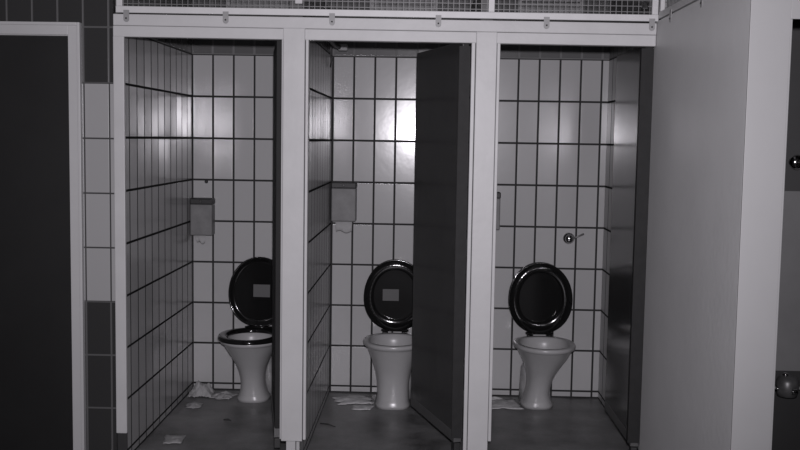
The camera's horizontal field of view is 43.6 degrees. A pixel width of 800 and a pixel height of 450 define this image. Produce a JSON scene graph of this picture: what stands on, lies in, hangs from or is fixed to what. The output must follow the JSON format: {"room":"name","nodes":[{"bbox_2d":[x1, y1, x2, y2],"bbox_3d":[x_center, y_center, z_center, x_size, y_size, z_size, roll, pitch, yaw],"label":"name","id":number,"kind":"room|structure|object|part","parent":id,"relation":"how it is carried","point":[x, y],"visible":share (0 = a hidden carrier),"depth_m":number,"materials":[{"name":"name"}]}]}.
{"room":"public restroom","nodes":[
{"label":"public restroom","id":0,"kind":"room"},
{"bbox_2d":[0,0,117,449],"bbox_3d":[-2.103,-0.317,4.755,1.532,2.950,0.100,1,5,2],"label":"wall","id":1,"kind":"structure","parent":0,"point":[95,17],"depth_m":4.70,"materials":[{"name":"tile"}]},
{"bbox_2d":[0,36,72,449],"bbox_3d":[-1.998,0.128,4.790,0.900,2.050,0.040,1,5,2],"label":"door","id":2,"kind":"structure","parent":1,"relation":"in","point":[36,403],"depth_m":4.76,"materials":[{"name":"paint"}]},
{"bbox_2d":[0,21,85,449],"bbox_3d":[-2.000,0.106,4.738,1.014,2.112,0.060,1,5,2],"label":"trim","id":3,"kind":"structure","parent":1,"relation":"attached to","point":[72,30],"depth_m":4.68,"materials":[{"name":"paint"}]},
{"bbox_2d":[115,0,192,449],"bbox_3d":[-1.359,-0.367,5.467,0.100,2.950,1.486,1,5,2],"label":"wall","id":4,"kind":"structure","parent":0,"point":[158,71],"depth_m":5.44,"materials":[{"name":"tile"}]},
{"bbox_2d":[289,0,332,449],"bbox_3d":[-0.479,-0.058,5.473,0.061,2.360,1.477,1,5,2],"label":"wall","id":5,"kind":"structure","parent":0,"point":[320,99],"depth_m":5.52,"materials":[{"name":"tile"}]},
{"bbox_2d":[271,40,281,447],"bbox_3d":[-0.606,0.077,5.088,0.075,1.955,0.695,0,5,-8],"label":"door","id":6,"kind":"structure","parent":5,"relation":"in","point":[277,56],"depth_m":4.80,"materials":[{"name":"paint"}]},
{"bbox_2d":[136,390,628,449],"bbox_3d":[0.038,1.449,2.423,6.200,0.100,7.981,1,5,2],"label":"floor","id":7,"kind":"structure","parent":0,"point":[571,423],"depth_m":5.56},
{"bbox_2d":[163,434,185,443],"bbox_3d":[-1.196,1.124,5.274,0.123,0.014,0.164,1,5,2],"label":"scrap","id":8,"kind":"object","parent":7,"relation":"on","point":[169,438],"visible":1,"depth_m":5.26,"materials":[{"name":"paper"}]},
{"bbox_2d":[186,401,202,408],"bbox_3d":[-1.222,1.062,5.941,0.099,0.020,0.139,1,5,2],"label":"scrap","id":9,"kind":"object","parent":7,"relation":"on","point":[194,404],"visible":1,"depth_m":5.92,"materials":[{"name":"paper"}]},
{"bbox_2d":[188,380,214,397],"bbox_3d":[-1.232,1.006,6.209,0.167,0.086,0.202,1,5,2],"label":"heap","id":10,"kind":"object","parent":7,"relation":"on","point":[199,389],"visible":1,"depth_m":6.16,"materials":[{"name":"paper"}]},
{"bbox_2d":[211,391,237,398],"bbox_3d":[-1.091,1.040,6.158,0.153,0.032,0.156,2,5,12],"label":"heap","id":11,"kind":"object","parent":7,"relation":"on","point":[225,394],"visible":1,"depth_m":6.13,"materials":[{"name":"paper"}]},
{"bbox_2d":[218,257,271,402],"bbox_3d":[-0.895,0.642,6.035,0.390,0.856,0.498,1,5,5],"label":"toilet","id":12,"kind":"object","parent":7,"relation":"on","point":[250,285],"visible":0.95,"depth_m":6.19,"materials":[{"name":"ceramic"}]},
{"bbox_3d":[-0.898,0.665,6.007,0.390,0.025,0.438,1,5,5],"label":"seat","id":13,"kind":"part","parent":12,"relation":"part of","materials":[{"name":"black plastic"}]},
{"bbox_3d":[-0.900,0.871,6.034,0.368,0.401,0.438,1,5,5],"label":"bowl","id":14,"kind":"part","parent":12,"relation":"part of","materials":[{"name":"ceramic"}]},
{"bbox_3d":[-0.874,0.416,6.229,0.390,0.438,0.051,1,5,5],"label":"lid","id":15,"kind":"part","parent":12,"relation":"part of","materials":[{"name":"black plastic"}]},
{"bbox_2d":[332,395,372,404],"bbox_3d":[-0.287,1.064,6.128,0.242,0.015,0.212,0,5,-12],"label":"paper sheet","id":16,"kind":"object","parent":7,"relation":"on","point":[350,399],"visible":1,"depth_m":6.10,"materials":[{"name":"white paper"}]},
{"bbox_2d":[352,404,373,409],"bbox_3d":[-0.220,1.081,5.963,0.136,0.010,0.133,1,5,2],"label":"paper sheet","id":17,"kind":"object","parent":7,"relation":"on","point":[355,406],"visible":1,"depth_m":5.95,"materials":[{"name":"white paper"}]},
{"bbox_2d":[113,14,656,449],"bbox_3d":[-0.095,0.119,4.696,2.495,2.154,0.069,1,5,2],"label":"frame","id":18,"kind":"object","parent":7,"relation":"on","point":[485,37],"visible":1,"depth_m":4.63,"materials":[{"name":"white paint"}]},
{"bbox_3d":[-1.315,0.060,4.705,0.051,1.875,0.020,1,5,2],"label":"post","id":19,"kind":"part","parent":18,"relation":"part of","materials":[{"name":"white paint"}]},
{"bbox_3d":[-1.330,1.083,4.796,0.046,0.178,0.015,1,5,2],"label":"post","id":20,"kind":"part","parent":18,"relation":"part of","materials":[{"name":"grey metal"}]},
{"bbox_3d":[-0.523,1.104,4.803,0.045,0.160,0.040,1,5,2],"label":"leg","id":21,"kind":"part","parent":18,"relation":"part of","materials":[{"name":"paint"}]},
{"bbox_3d":[-0.500,0.059,4.703,0.100,1.939,0.069,1,5,2],"label":"post","id":22,"kind":"part","parent":18,"relation":"part of","materials":[{"name":"white paint"}]},
{"bbox_2d":[307,16,347,66],"bbox_3d":[-0.380,-0.969,5.309,0.101,0.180,1.320,1,5,2],"label":"pipe","id":23,"kind":"object","parent":18,"relation":"attached to","point":[341,47],"visible":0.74,"depth_m":5.89,"materials":[{"name":"metal"}]},
{"bbox_2d":[116,0,658,30],"bbox_3d":[-0.062,-1.226,4.562,2.486,0.633,0.038,1,5,1],"label":"guard","id":24,"kind":"object","parent":18,"relation":"on","point":[331,13],"visible":1,"depth_m":4.57,"materials":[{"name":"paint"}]},
{"bbox_2d":[295,0,302,3],"bbox_3d":[-0.463,-1.038,4.572,0.035,0.052,0.011,1,5,2],"label":"clip","id":25,"kind":"object","parent":24,"relation":"attached to","point":[296,1],"visible":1,"depth_m":4.57,"materials":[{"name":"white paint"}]},
{"bbox_2d":[642,1,647,8],"bbox_3d":[1.110,-0.998,4.532,0.027,0.035,0.011,1,5,2],"label":"clip","id":26,"kind":"object","parent":24,"relation":"attached to","point":[644,3],"visible":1,"depth_m":4.53,"materials":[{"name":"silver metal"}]},
{"bbox_3d":[0.382,0.123,4.683,0.095,2.023,0.069,1,5,2],"label":"post","id":27,"kind":"part","parent":18,"relation":"part of","materials":[{"name":"white paint"}]},
{"bbox_2d":[363,259,412,409],"bbox_3d":[-0.037,0.657,6.016,0.390,0.856,0.489,1,5,2],"label":"toilet","id":28,"kind":"object","parent":7,"relation":"on","point":[388,291],"visible":0.84,"depth_m":6.14,"materials":[{"name":"ceramic"}]},
{"bbox_3d":[-0.041,0.886,6.010,0.368,0.401,0.438,1,5,2],"label":"bowl","id":29,"kind":"part","parent":28,"relation":"part of","materials":[{"name":"ceramic"}]},
{"bbox_3d":[-0.029,0.434,6.165,0.390,0.438,0.036,1,5,2],"label":"seat","id":30,"kind":"part","parent":28,"relation":"part of","materials":[{"name":"black plastic"}]},
{"bbox_3d":[-0.028,0.431,6.206,0.390,0.438,0.051,1,5,2],"label":"lid","id":31,"kind":"part","parent":28,"relation":"part of","materials":[{"name":"black plastic"}]},
{"bbox_2d":[492,399,523,408],"bbox_3d":[0.634,1.084,6.077,0.217,0.012,0.250,1,5,2],"label":"paper sheet","id":32,"kind":"object","parent":7,"relation":"on","point":[502,403],"visible":0.88,"depth_m":6.04,"materials":[{"name":"white paper"}]},
{"bbox_2d":[508,262,575,409],"bbox_3d":[0.863,0.673,5.993,0.390,0.856,0.489,1,5,-1],"label":"toilet","id":33,"kind":"object","parent":7,"relation":"on","point":[540,298],"visible":1,"depth_m":6.13,"materials":[{"name":"ceramic"}]},
{"bbox_3d":[0.863,0.447,6.183,0.390,0.438,0.051,1,5,-1],"label":"lid","id":34,"kind":"part","parent":33,"relation":"part of","materials":[{"name":"black plastic"}]},
{"bbox_3d":[0.864,0.451,6.141,0.390,0.438,0.036,1,5,-1],"label":"seat","id":35,"kind":"part","parent":33,"relation":"part of","materials":[{"name":"black plastic"}]},
{"bbox_3d":[0.860,0.903,5.987,0.368,0.401,0.438,1,5,-1],"label":"bowl","id":36,"kind":"part","parent":33,"relation":"part of","materials":[{"name":"ceramic"}]},
{"bbox_2d":[192,0,610,397],"bbox_3d":[-0.008,-0.411,6.221,2.760,2.950,0.100,1,5,2],"label":"wall","id":37,"kind":"structure","parent":0,"point":[553,100],"depth_m":6.18,"materials":[{"name":"tile"}]},
{"bbox_2d":[190,198,214,235],"bbox_3d":[-1.221,-0.052,6.183,0.138,0.228,0.106,1,5,2],"label":"dispenser","id":38,"kind":"object","parent":37,"relation":"attached to","point":[202,210],"visible":1,"depth_m":6.14,"materials":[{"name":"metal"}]},
{"bbox_2d":[195,235,205,243],"bbox_3d":[-1.238,0.087,6.188,0.075,0.061,0.031,1,5,2],"label":"toilet paper tail","id":39,"kind":"object","parent":38,"relation":"hanging from","point":[199,238],"visible":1,"depth_m":6.18,"materials":[{"name":"white paper"}]},
{"bbox_3d":[-1.219,-0.148,6.178,0.138,0.037,0.099,1,5,2],"label":"lid","id":40,"kind":"part","parent":38,"relation":"part of","materials":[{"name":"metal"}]},
{"bbox_2d":[227,0,289,8],"bbox_3d":[-0.832,-1.486,6.087,0.440,0.350,0.030,1,5,2],"label":"vent panel","id":41,"kind":"object","parent":37,"relation":"attached to","point":[229,2],"visible":0.43,"depth_m":6.10,"materials":[{"name":"grey metal"}]},
{"bbox_2d":[331,182,356,221],"bbox_3d":[-0.344,-0.144,6.150,0.154,0.240,0.106,1,5,2],"label":"dispenser","id":42,"kind":"object","parent":37,"relation":"attached to","point":[343,194],"visible":1,"depth_m":6.11,"materials":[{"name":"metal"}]},
{"bbox_2d":[335,221,351,232],"bbox_3d":[-0.347,0.011,6.156,0.105,0.079,0.031,1,5,2],"label":"toilet paper tail","id":43,"kind":"object","parent":42,"relation":"hanging from","point":[346,227],"visible":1,"depth_m":6.15,"materials":[{"name":"white paper"}]},
{"bbox_3d":[-0.342,-0.245,6.145,0.154,0.037,0.099,1,5,2],"label":"lid","id":44,"kind":"part","parent":42,"relation":"part of","materials":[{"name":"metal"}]},
{"bbox_2d":[371,0,436,10],"bbox_3d":[0.027,-1.471,6.064,0.400,0.350,0.030,1,5,2],"label":"vent panel","id":45,"kind":"object","parent":37,"relation":"attached to","point":[396,6],"visible":0.72,"depth_m":6.08,"materials":[{"name":"grey metal"}]},
{"bbox_2d":[496,192,500,229],"bbox_3d":[0.537,-0.088,6.130,0.153,0.230,0.106,1,5,2],"label":"dispenser","id":46,"kind":"object","parent":37,"relation":"attached to","point":[498,193],"visible":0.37,"depth_m":6.09,"materials":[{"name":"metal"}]},
{"bbox_2d":[518,0,581,13],"bbox_3d":[0.910,-1.325,6.052,0.390,0.090,0.030,1,5,2],"label":"vent panel","id":47,"kind":"object","parent":37,"relation":"attached to","point":[561,6],"visible":0.73,"depth_m":6.05,"materials":[{"name":"grey metal"}]},
{"bbox_2d":[563,232,583,243],"bbox_3d":[1.068,0.083,6.154,0.124,0.075,0.058,1,5,2],"label":"flush lever","id":48,"kind":"object","parent":37,"relation":"attached to","point":[568,238],"visible":1,"depth_m":6.13,"materials":[{"name":"silver metal"}]},
{"bbox_2d":[463,0,492,388],"bbox_3d":[0.408,-0.041,5.450,0.055,2.360,1.477,1,5,2],"label":"wall","id":49,"kind":"structure","parent":0,"point":[474,6],"depth_m":5.74,"materials":[{"name":"tile"}]},
{"bbox_2d":[411,44,470,449],"bbox_3d":[0.205,0.092,5.057,0.076,1.955,0.718,0,5,-16],"label":"door","id":50,"kind":"structure","parent":49,"relation":"in","point":[443,73],"depth_m":4.96,"materials":[{"name":"paint"}]},
{"bbox_2d":[598,0,678,449],"bbox_3d":[1.296,-0.318,5.391,0.106,2.950,1.497,1,5,2],"label":"wall","id":51,"kind":"structure","parent":0,"point":[614,51],"depth_m":6.02,"materials":[{"name":"tile"}]},
{"bbox_2d":[639,0,749,449],"bbox_3d":[1.194,0.201,3.996,0.118,2.152,1.376,1,5,2],"label":"wall","id":52,"kind":"structure","parent":0,"point":[701,55],"depth_m":3.85,"materials":[{"name":"paint"}]},
{"bbox_2d":[604,47,653,449],"bbox_3d":[1.161,0.110,5.032,0.114,1.955,0.699,1,5,1],"label":"door","id":53,"kind":"structure","parent":52,"relation":"in","point":[634,68],"depth_m":4.90,"materials":[{"name":"paint"}]},
{"bbox_2d":[659,0,702,21],"bbox_3d":[1.169,-1.152,3.878,0.038,0.633,1.260,1,5,2],"label":"guard","id":54,"kind":"object","parent":52,"relation":"on","point":[664,10],"visible":0.96,"depth_m":4.30,"materials":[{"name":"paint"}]},
{"bbox_2d":[772,19,799,449],"bbox_3d":[2.196,-0.217,4.388,1.850,2.950,0.100,1,5,2],"label":"wall","id":55,"kind":"structure","parent":0,"point":[786,414],"depth_m":4.39,"materials":[{"name":"black paint"}]},
{"bbox_2d":[775,373,799,397],"bbox_3d":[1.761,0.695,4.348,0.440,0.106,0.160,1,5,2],"label":"door knob","id":56,"kind":"object","parent":55,"relation":"attached to","point":[787,386],"visible":0.98,"depth_m":4.30,"materials":[{"name":"silver metal"}]},
{"bbox_2d":[789,155,799,169],"bbox_3d":[1.708,-0.271,4.313,0.066,0.066,0.068,1,5,2],"label":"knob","id":57,"kind":"object","parent":55,"relation":"attached to","point":[794,161],"visible":1,"depth_m":4.29,"materials":[{"name":"metal"}]},
{"bbox_3d":[2.576,-0.117,3.291,1.030,2.950,0.100,1,5,2],"label":"wall","id":58,"kind":"structure","parent":0,"visible":0},
{"bbox_2d":[730,0,799,449],"bbox_3d":[1.631,-0.132,3.300,1.019,2.950,0.094,1,5,2],"label":"trim","id":59,"kind":"structure","parent":58,"relation":"attached to","point":[771,21],"depth_m":3.27,"materials":[{"name":"paint"}]}
]}

